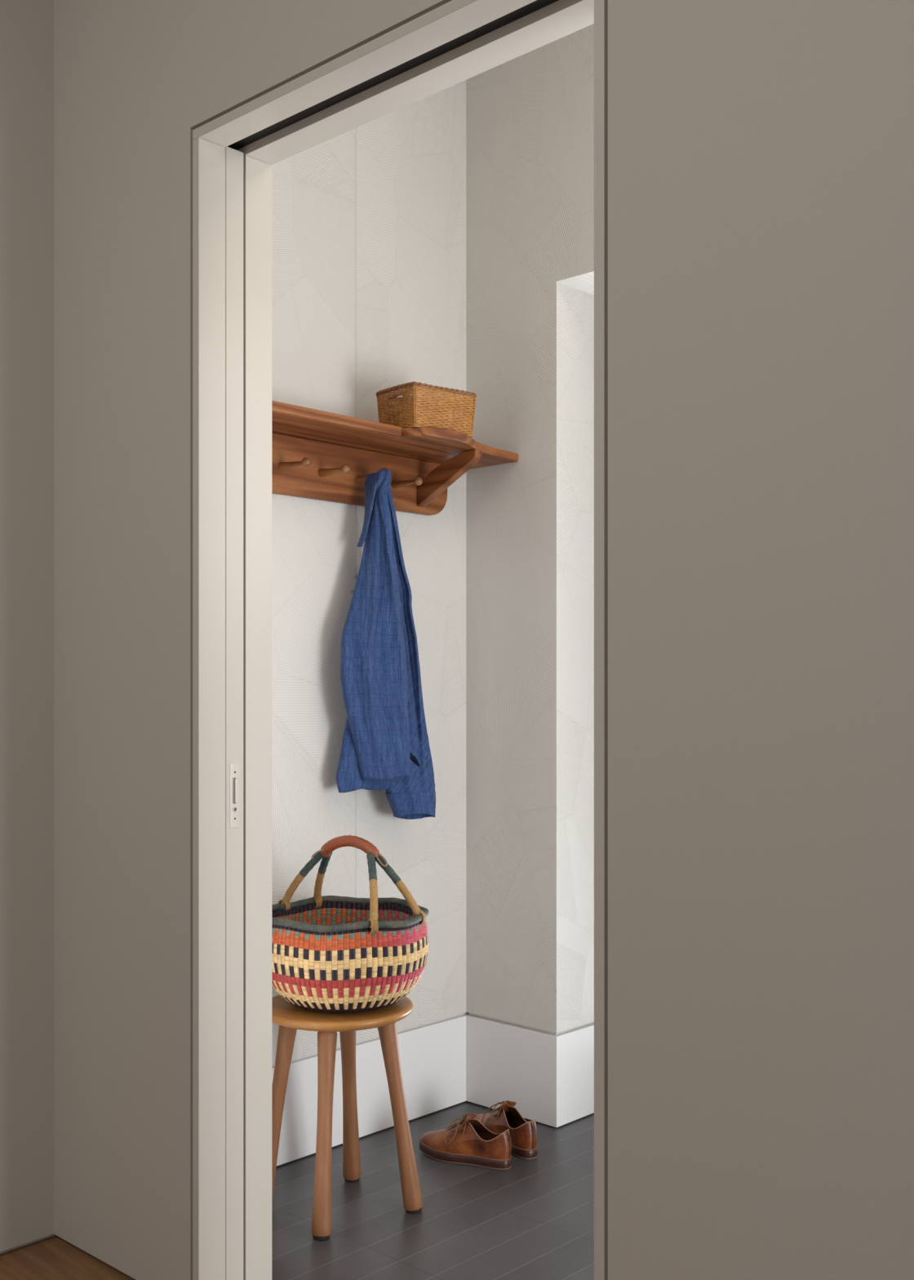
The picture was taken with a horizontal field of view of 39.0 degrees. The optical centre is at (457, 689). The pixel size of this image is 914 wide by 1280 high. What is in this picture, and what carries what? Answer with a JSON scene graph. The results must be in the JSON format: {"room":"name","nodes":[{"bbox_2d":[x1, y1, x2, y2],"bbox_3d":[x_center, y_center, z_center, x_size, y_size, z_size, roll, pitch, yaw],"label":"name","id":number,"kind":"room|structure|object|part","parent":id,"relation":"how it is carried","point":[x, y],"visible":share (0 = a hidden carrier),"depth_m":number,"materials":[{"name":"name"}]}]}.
{"room":"hallway","nodes":[
{"label":"hallway","id":0,"kind":"room"},
{"bbox_2d":[0,0,468,1253],"bbox_3d":[-1.815,-0.350,1.968,0.260,3.100,6.400,0,0,43],"label":"wall","id":1,"kind":"structure","parent":0,"point":[369,220],"depth_m":3.31,"materials":[{"name":"paint"}]},
{"bbox_2d":[271,400,518,515],"bbox_3d":[-0.241,-0.576,3.251,0.290,0.172,1.094,0,0,43],"label":"shelf","id":2,"kind":"object","parent":1,"relation":"attached to","point":[318,455],"visible":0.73,"depth_m":3.34,"materials":[{"name":"brown wood"}]},
{"bbox_2d":[336,467,435,819],"bbox_3d":[-0.172,-0.112,3.387,0.318,0.926,0.105,0,0,-45],"label":"shirt","id":3,"kind":"object","parent":2,"relation":"hanging from","point":[385,744],"visible":1,"depth_m":3.34,"materials":[{"name":"blue fabric"}]},
{"bbox_3d":[-0.213,-0.170,3.341,0.195,0.810,0.078,0,0,-33],"label":"panel","id":4,"kind":"part","parent":3,"relation":"part of","materials":[{"name":"blue fabric"}]},
{"bbox_2d":[376,381,476,437],"bbox_3d":[-0.079,-0.719,3.364,0.223,0.115,0.171,0,0,-41],"label":"wicker basket","id":5,"kind":"object","parent":2,"relation":"on","point":[410,415],"visible":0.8,"depth_m":3.30,"materials":[{"name":"brown wicker"}]},
{"bbox_2d":[271,1014,594,1165],"bbox_3d":[0.019,1.072,3.502,0.348,0.248,1.874,0,0,43],"label":"baseboard","id":6,"kind":"structure","parent":1,"relation":"attached to","point":[433,1056],"depth_m":3.58,"materials":[{"name":"white paint"}]},
{"bbox_2d":[0,1101,594,1279],"bbox_3d":[-0.334,1.225,0.668,6.600,0.050,6.520,0,0,43],"label":"floor","id":7,"kind":"structure","parent":0,"point":[533,1219],"depth_m":2.90,"materials":[{"name":"wood"}]},
{"bbox_2d":[271,995,422,1239],"bbox_3d":[-0.277,0.965,2.989,0.351,0.475,0.351,0,0,43],"label":"stool","id":8,"kind":"object","parent":7,"relation":"on","point":[290,1018],"visible":0.76,"depth_m":2.95,"materials":[{"name":"brown wood"}]},
{"bbox_3d":[-0.422,0.973,3.008,0.107,0.444,0.045,0,0,7],"label":"leg","id":9,"kind":"part","parent":8,"relation":"part of","materials":[{"name":"brown wood"}]},
{"bbox_3d":[-0.293,0.973,2.852,0.045,0.443,0.104,0,0,7],"label":"leg","id":10,"kind":"part","parent":8,"relation":"part of","materials":[{"name":"brown wood"}]},
{"bbox_3d":[-0.277,0.743,2.989,0.351,0.030,0.351,0,0,43],"label":"seat","id":11,"kind":"part","parent":8,"relation":"part of","materials":[{"name":"brown wood"}]},
{"bbox_2d":[271,835,429,1013],"bbox_3d":[-0.257,0.532,2.990,0.386,0.387,0.386,0,0,6],"label":"basket","id":12,"kind":"object","parent":8,"relation":"on","point":[331,953],"visible":0.91,"depth_m":2.85,"materials":[{"name":"wicker"}]},
{"bbox_3d":[-0.393,0.479,3.078,0.068,0.091,0.019,0,0,27],"label":"handle leg","id":13,"kind":"part","parent":12,"relation":"part of","materials":[{"name":"wicker"}]},
{"bbox_3d":[-0.335,0.478,3.126,0.020,0.094,0.074,0,0,-16],"label":"handle leg","id":14,"kind":"part","parent":12,"relation":"part of","materials":[{"name":"wicker"}]},
{"bbox_3d":[-0.184,0.474,2.849,0.020,0.102,0.076,0,0,-4],"label":"handle leg","id":15,"kind":"part","parent":12,"relation":"part of","materials":[{"name":"wicker"}]},
{"bbox_3d":[-0.108,0.479,2.934,0.066,0.091,0.019,0,0,10],"label":"handle leg","id":16,"kind":"part","parent":12,"relation":"part of","materials":[{"name":"wicker"}]},
{"bbox_3d":[-0.261,0.973,3.127,0.045,0.443,0.104,0,0,7],"label":"leg","id":17,"kind":"part","parent":8,"relation":"part of","materials":[{"name":"brown wood"}]},
{"bbox_3d":[-0.132,0.973,2.971,0.107,0.444,0.045,0,0,7],"label":"leg","id":18,"kind":"part","parent":8,"relation":"part of","materials":[{"name":"brown wood"}]},
{"bbox_2d":[419,1113,511,1169],"bbox_3d":[0.022,1.140,3.292,0.263,0.118,0.101,0,0,29],"label":"shoe","id":19,"kind":"object","parent":7,"relation":"on","point":[469,1142],"visible":1,"depth_m":3.26,"materials":[{"name":"brown leather"}]},
{"bbox_2d":[474,1100,537,1159],"bbox_3d":[0.125,1.140,3.399,0.101,0.118,0.263,0,0,-34],"label":"shoe","id":20,"kind":"object","parent":7,"relation":"on","point":[523,1134],"visible":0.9,"depth_m":3.35,"materials":[{"name":"leather"}]},
{"bbox_2d":[53,0,913,1279],"bbox_3d":[1.068,-0.350,1.119,5.167,3.100,0.178,0,0,43],"label":"wall","id":21,"kind":"structure","parent":0,"point":[761,153],"depth_m":1.72,"materials":[{"name":"grey paint"}]},
{"bbox_2d":[192,137,225,1279],"bbox_3d":[-0.477,0.074,2.484,0.020,2.252,0.063,0,0,43],"label":"trim","id":22,"kind":"structure","parent":21,"relation":"attached to","point":[208,157],"depth_m":2.47,"materials":[{"name":"grey paint"}]},
{"bbox_2d":[225,146,243,1279],"bbox_3d":[-0.603,0.069,2.676,0.467,2.250,0.043,0,0,43],"label":"door","id":23,"kind":"structure","parent":21,"relation":"in","point":[233,157],"depth_m":2.52,"materials":[{"name":"white paint"}]},
{"bbox_3d":[-0.436,0.207,2.518,0.005,0.126,0.022,0,0,43],"label":"edge pull","id":24,"kind":"part","parent":23,"relation":"part of","materials":[{"name":"paint"}]},
{"bbox_3d":[-0.431,0.198,2.518,0.002,0.047,0.005,0,0,43],"label":"pull lever","id":25,"kind":"part","parent":23,"relation":"part of","materials":[{"name":"paint"}]},
{"bbox_2d":[243,155,271,1279],"bbox_3d":[-0.400,0.074,2.566,0.020,2.252,0.066,0,0,43],"label":"trim","id":26,"kind":"structure","parent":21,"relation":"attached to","point":[257,174],"depth_m":2.56,"materials":[{"name":"white paint"}]},
{"bbox_2d":[192,0,536,146],"bbox_3d":[-0.129,-1.061,2.158,0.974,0.020,0.063,0,0,43],"label":"trim","id":27,"kind":"structure","parent":21,"relation":"attached to","point":[455,19],"depth_m":2.18,"materials":[{"name":"grey paint"}]},
{"bbox_2d":[227,0,559,150],"bbox_3d":[-0.115,-1.073,2.220,1.002,0.009,0.048,0,0,43],"label":"door track","id":28,"kind":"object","parent":21,"relation":"attached to","point":[536,5],"depth_m":2.22,"materials":[{"name":"black metal"}]},
{"bbox_2d":[237,0,594,164],"bbox_3d":[-0.105,-1.061,2.290,1.120,0.020,0.068,0,0,43],"label":"trim","id":29,"kind":"structure","parent":21,"relation":"attached to","point":[560,19],"depth_m":2.22,"materials":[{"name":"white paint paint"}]},
{"bbox_2d":[594,0,608,1279],"bbox_3d":[0.260,0.074,1.874,0.018,2.252,0.178,0,0,43],"label":"trim","id":30,"kind":"structure","parent":21,"relation":"attached to","point":[601,6],"depth_m":1.81,"materials":[{"name":"grey paint"}]},
{"bbox_2d":[466,23,594,1035],"bbox_3d":[1.942,-0.350,2.476,4.540,3.100,0.750,0,0,43],"label":"wall","id":31,"kind":"structure","parent":0,"point":[530,117],"depth_m":3.60,"materials":[{"name":"paint"}]}
]}

